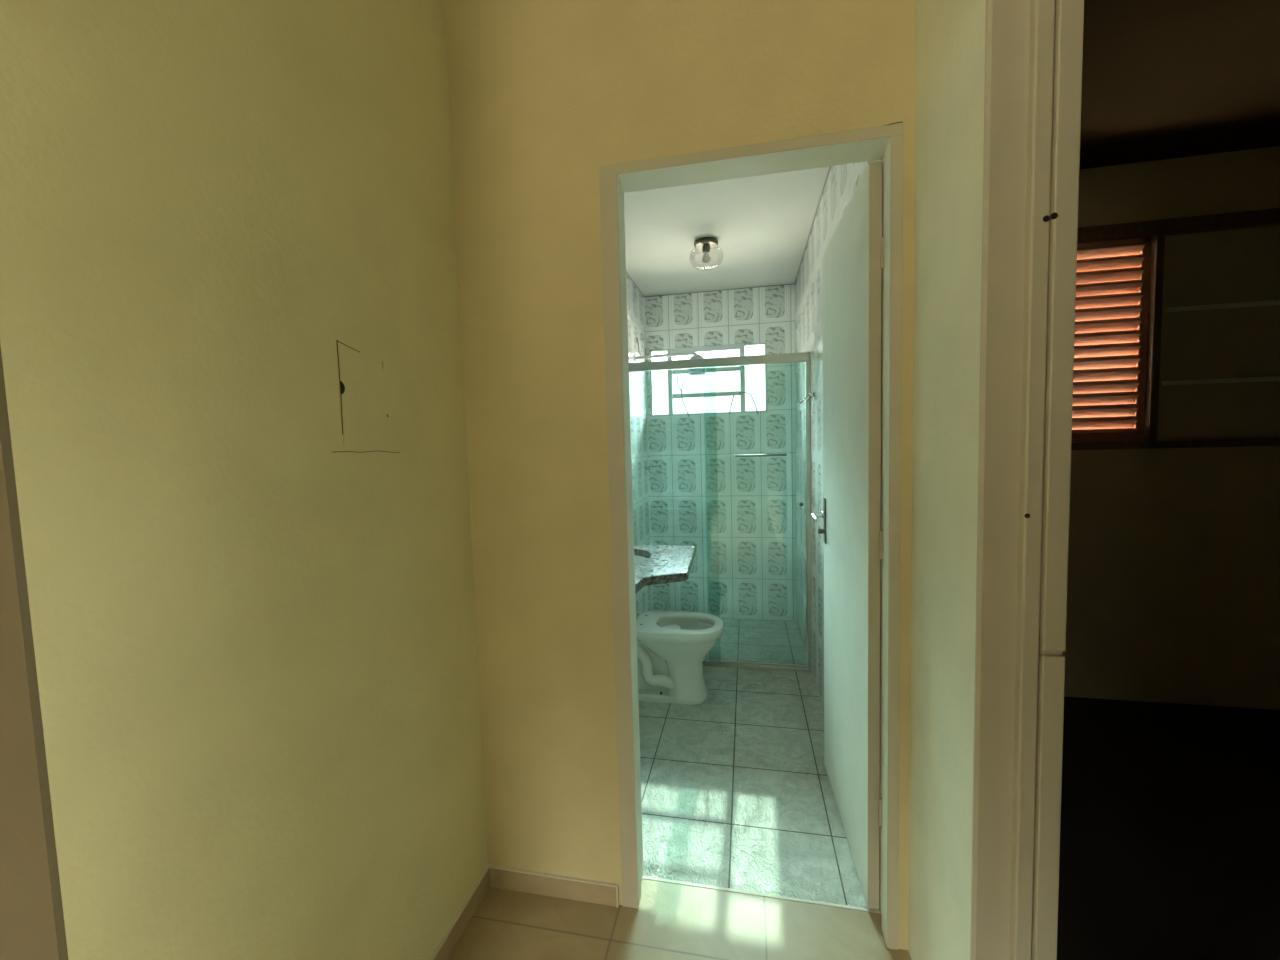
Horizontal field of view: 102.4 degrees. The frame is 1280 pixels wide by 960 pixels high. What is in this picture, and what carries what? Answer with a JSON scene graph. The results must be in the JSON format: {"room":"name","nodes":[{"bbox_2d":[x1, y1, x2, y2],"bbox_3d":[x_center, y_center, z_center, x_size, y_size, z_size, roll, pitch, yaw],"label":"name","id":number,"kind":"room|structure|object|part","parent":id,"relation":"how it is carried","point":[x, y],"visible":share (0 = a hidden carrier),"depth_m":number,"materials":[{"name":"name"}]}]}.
{"room":"home hallway","nodes":[
{"label":"home hallway","id":0,"kind":"room"},
{"bbox_2d":[0,0,487,959],"bbox_3d":[-1.861,-0.110,1.352,2.610,2.800,1.091,-1,4,12],"label":"wall","id":1,"kind":"structure","parent":0,"point":[255,640],"depth_m":0.80,"materials":[{"name":"beige paint"}]},
{"bbox_2d":[336,340,399,452],"bbox_3d":[-0.582,-0.168,1.092,0.001,0.226,0.200,-1,4,12],"label":"electrical box cover","id":2,"kind":"object","parent":1,"relation":"attached to","point":[365,416],"visible":1,"depth_m":1.09,"materials":[{"name":"beige paint"}]},
{"bbox_2d":[434,869,489,959],"bbox_3d":[-0.553,1.242,1.122,0.008,0.062,0.930,-1,4,12],"label":"baseboard","id":3,"kind":"structure","parent":1,"relation":"attached to","point":[450,943],"depth_m":1.43,"materials":[{"name":"beige tile"}]},
{"bbox_2d":[626,273,651,619],"bbox_3d":[-0.206,-0.072,2.799,0.065,2.435,2.444,-1,4,12],"label":"wall","id":4,"kind":"structure","parent":0,"point":[635,300],"depth_m":3.61,"materials":[{"name":"tile"}]},
{"bbox_2d":[636,337,645,355],"bbox_3d":[0.012,-0.944,3.722,0.011,0.116,0.300,-1,4,12],"label":"wire","id":5,"kind":"object","parent":4,"relation":"attached to","point":[636,337],"visible":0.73,"depth_m":3.63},
{"bbox_2d":[634,545,695,593],"bbox_3d":[-0.062,0.515,2.080,0.535,0.347,0.845,-1,4,12],"label":"countertop","id":6,"kind":"structure","parent":4,"relation":"attached to","point":[654,564],"depth_m":2.08,"materials":[{"name":"grey stone"}]},
{"bbox_2d":[634,555,647,562],"bbox_3d":[-0.120,0.426,2.247,0.358,0.121,0.399,-1,4,12],"label":"basin","id":7,"kind":"object","parent":6,"relation":"in","point":[637,558],"depth_m":2.38,"materials":[{"name":"ceramic"}]},
{"bbox_2d":[634,352,705,376],"bbox_3d":[0.203,-0.781,3.483,0.479,0.171,0.116,-1,4,12],"label":"shower","id":8,"kind":"object","parent":4,"relation":"attached to","point":[694,372],"visible":0.84,"depth_m":3.44,"materials":[{"name":"white plastic"}]},
{"bbox_3d":[0.177,-0.839,3.484,0.428,0.031,0.020,-1,4,12],"label":"shower arm","id":9,"kind":"part","parent":8,"relation":"part of","materials":[{"name":"white paint"}]},
{"bbox_2d":[681,373,688,393],"bbox_3d":[0.323,-0.692,3.703,0.014,0.121,0.277,-2,4,-5],"label":"cord","id":10,"kind":"object","parent":8,"relation":"attached to","point":[686,373],"visible":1,"depth_m":3.77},
{"bbox_2d":[444,0,915,949],"bbox_3d":[0.090,-0.169,1.420,1.185,2.800,0.115,-1,4,12],"label":"wall","id":11,"kind":"structure","parent":0,"point":[544,94],"depth_m":1.41,"materials":[{"name":"beige paint"}]},
{"bbox_2d":[430,864,618,959],"bbox_3d":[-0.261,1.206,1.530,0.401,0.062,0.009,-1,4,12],"label":"baseboard","id":12,"kind":"structure","parent":11,"relation":"attached to","point":[503,879],"depth_m":1.52,"materials":[{"name":"beige tile"}]},
{"bbox_2d":[599,121,902,949],"bbox_3d":[0.359,0.170,1.722,0.738,2.067,0.771,-1,4,12],"label":"door","id":13,"kind":"structure","parent":11,"relation":"in","point":[862,317],"depth_m":1.41,"materials":[{"name":"beige paint"}]},
{"bbox_3d":[0.683,0.138,1.962,0.053,0.026,0.110,-1,4,12],"label":"handle","id":14,"kind":"part","parent":13,"relation":"part of","materials":[{"name":"silver metal"}]},
{"bbox_3d":[0.717,0.157,2.000,0.004,0.175,0.040,-1,4,10],"label":"handle plate","id":15,"kind":"part","parent":13,"relation":"part of","materials":[{"name":"metal"}]},
{"bbox_2d":[644,284,796,620],"bbox_3d":[0.610,-0.166,3.849,1.240,2.435,0.050,-1,4,12],"label":"wall","id":16,"kind":"structure","parent":0,"point":[752,505],"depth_m":3.82,"materials":[{"name":"tile"}]},
{"bbox_2d":[649,342,766,416],"bbox_3d":[0.502,-0.738,3.833,0.860,0.500,0.036,-1,4,12],"label":"window","id":17,"kind":"structure","parent":16,"relation":"in","point":[671,396],"depth_m":3.82,"materials":[{"name":"white paint"}]},
{"bbox_2d":[677,377,689,416],"bbox_3d":[0.322,-0.619,3.843,0.094,0.296,0.014,-1,4,12],"label":"cord","id":18,"kind":"object","parent":17,"relation":"hanging from","point":[677,377],"visible":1,"depth_m":3.84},
{"bbox_3d":[0.489,-0.816,3.830,0.509,0.034,0.005,-1,4,12],"label":"louvre rail","id":19,"kind":"part","parent":17,"relation":"part of","materials":[{"name":"white paint"}]},
{"bbox_3d":[0.485,-0.970,3.819,0.509,0.034,0.005,-1,4,12],"label":"louvre rail","id":20,"kind":"part","parent":17,"relation":"part of","materials":[{"name":"white metal"}]},
{"bbox_3d":[0.494,-0.636,3.842,0.509,0.034,0.005,-1,4,12],"label":"louvre rail","id":21,"kind":"part","parent":17,"relation":"part of","materials":[{"name":"white paint"}]},
{"bbox_2d":[739,392,757,414],"bbox_3d":[0.792,-0.560,3.751,0.138,0.170,0.014,-1,4,12],"label":"cord","id":22,"kind":"object","parent":17,"relation":"hanging from","point":[739,392],"visible":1,"depth_m":3.74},
{"bbox_2d":[624,166,829,296],"bbox_3d":[0.324,-1.344,2.593,1.220,0.100,2.450,-1,4,12],"label":"ceiling","id":23,"kind":"structure","parent":0,"point":[761,225],"depth_m":2.69,"materials":[{"name":"paint"}]},
{"bbox_2d":[694,237,717,264],"bbox_3d":[0.364,-1.237,2.833,0.185,0.147,0.185,-1,4,12],"label":"ceiling lamp","id":24,"kind":"object","parent":23,"relation":"attached to","point":[705,244],"visible":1,"depth_m":2.81,"materials":[{"name":"metal"}]},
{"bbox_2d":[702,245,709,252],"bbox_3d":[0.364,-1.268,2.831,0.042,0.034,0.042,-1,4,12],"label":"bulb socket","id":25,"kind":"object","parent":24,"relation":"attached to","point":[705,248],"depth_m":2.82,"materials":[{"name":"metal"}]},
{"bbox_3d":[0.365,-1.219,2.834,0.050,0.063,0.050,-1,4,12],"label":"light bulb","id":26,"kind":"part","parent":24,"relation":"part of","materials":[{"name":"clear glass"}]},
{"bbox_2d":[795,160,881,797],"bbox_3d":[0.934,-0.088,2.563,0.087,2.435,2.444,-1,4,12],"label":"wall","id":27,"kind":"structure","parent":0,"point":[842,182],"depth_m":2.69,"materials":[{"name":"tile"}]},
{"bbox_2d":[626,166,830,296],"bbox_3d":[0.322,-1.291,2.587,1.088,0.004,2.370,-1,4,12],"label":"trim","id":28,"kind":"structure","parent":27,"relation":"attached to","point":[830,166],"depth_m":3.36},
{"bbox_2d":[799,389,816,403],"bbox_3d":[0.857,-0.426,2.638,0.084,0.071,0.051,-1,4,12],"label":"shower valve","id":29,"kind":"object","parent":27,"relation":"attached to","point":[814,394],"visible":1,"depth_m":2.63,"materials":[{"name":"silver metal"}]},
{"bbox_3d":[0.854,-0.419,2.639,0.078,0.056,0.023,-1,4,12],"label":"lever","id":30,"kind":"part","parent":29,"relation":"part of","materials":[{"name":"silver metal"}]},
{"bbox_2d":[448,618,1279,959],"bbox_3d":[0.598,1.378,-0.165,8.000,0.100,8.120,-1,4,12],"label":"floor","id":31,"kind":"structure","parent":0,"point":[1170,825],"depth_m":1.69,"materials":[{"name":"white tile"}]},
{"bbox_2d":[636,611,723,704],"bbox_3d":[0.196,0.944,2.742,0.498,0.394,0.358,-1,4,12],"label":"toilet","id":32,"kind":"object","parent":31,"relation":"on","point":[673,647],"visible":0.93,"depth_m":2.65,"materials":[{"name":"ceramic"}]},
{"bbox_2d":[629,352,811,671],"bbox_3d":[0.435,0.205,3.031,1.088,1.815,0.063,-1,4,12],"label":"shower enclosure","id":33,"kind":"object","parent":31,"relation":"on","point":[802,356],"visible":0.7,"depth_m":2.94,"materials":[{"name":"metal"}]},
{"bbox_3d":[0.409,-0.674,2.967,1.088,0.051,0.054,-1,4,12],"label":"header rail","id":34,"kind":"part","parent":33,"relation":"part of","materials":[{"name":"metal"}]},
{"bbox_3d":[0.668,0.210,2.990,0.566,1.738,0.008,-1,4,12],"label":"glass panel","id":35,"kind":"part","parent":33,"relation":"part of","materials":[{"name":"clear glass"}]},
{"bbox_3d":[0.459,1.096,3.089,1.088,0.030,0.046,-1,4,12],"label":"sill rail","id":36,"kind":"part","parent":33,"relation":"part of","materials":[{"name":"metal"}]},
{"bbox_2d":[642,876,880,912],"bbox_3d":[0.342,1.245,1.521,0.700,0.051,0.010,-1,4,12],"label":"threshold","id":37,"kind":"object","parent":31,"relation":"on","point":[644,877],"depth_m":1.51,"materials":[{"name":"white stone"}]},
{"bbox_2d":[908,0,985,959],"bbox_3d":[0.175,0.021,-1.416,0.125,2.800,5.700,-1,4,12],"label":"wall","id":38,"kind":"structure","parent":0,"point":[950,34],"depth_m":1.05,"materials":[{"name":"beige paint"}]},
{"bbox_2d":[970,0,1083,959],"bbox_3d":[0.567,0.218,0.470,0.125,2.130,0.874,-1,4,12],"label":"door","id":39,"kind":"structure","parent":38,"relation":"in","point":[1034,48],"depth_m":0.86,"materials":[{"name":"beige paint"}]},
{"bbox_3d":[0.624,0.187,0.898,0.063,2.130,0.010,-1,4,12],"label":"casing","id":40,"kind":"part","parent":39,"relation":"part of","materials":[{"name":"beige paint"}]},
{"bbox_2d":[1062,146,1279,709],"bbox_3d":[3.064,-0.203,2.384,4.160,2.570,0.120,-1,4,12],"label":"wall","id":41,"kind":"structure","parent":0,"point":[1173,584],"depth_m":2.45,"materials":[{"name":"brown paint"}]},
{"bbox_2d":[1071,208,1279,449],"bbox_3d":[2.410,-0.679,2.466,1.600,1.055,0.115,-1,4,12],"label":"window","id":42,"kind":"structure","parent":41,"relation":"in","point":[1177,340],"depth_m":2.41,"materials":[{"name":"brown wood"}]},
{"bbox_2d":[1072,237,1150,442],"bbox_3d":[2.069,-0.656,2.533,0.713,0.990,0.035,-1,4,12],"label":"shutter","id":43,"kind":"object","parent":42,"relation":"attached to","point":[1112,340],"depth_m":2.47,"materials":[{"name":"red wood"}]},
{"bbox_2d":[1157,225,1279,440],"bbox_3d":[2.776,-0.668,2.379,0.690,0.985,0.030,-1,4,12],"label":"shutter","id":44,"kind":"object","parent":42,"relation":"attached to","point":[1219,378],"depth_m":2.39,"materials":[{"name":"paint"}]},
{"bbox_3d":[2.773,-0.462,2.379,0.610,0.020,0.021,-1,4,12],"label":"panel rail","id":45,"kind":"part","parent":42,"relation":"part of","materials":[{"name":"white paint"}]},
{"bbox_3d":[2.764,-0.802,2.356,0.610,0.020,0.021,-1,4,12],"label":"panel rail","id":46,"kind":"part","parent":42,"relation":"part of","materials":[{"name":"white paint"}]},
{"bbox_2d":[1079,0,1279,168],"bbox_3d":[2.782,-1.433,0.908,4.080,0.100,3.100,-1,4,12],"label":"ceiling","id":47,"kind":"structure","parent":0,"point":[1162,79],"depth_m":1.82,"materials":[{"name":"paint"}]}
]}

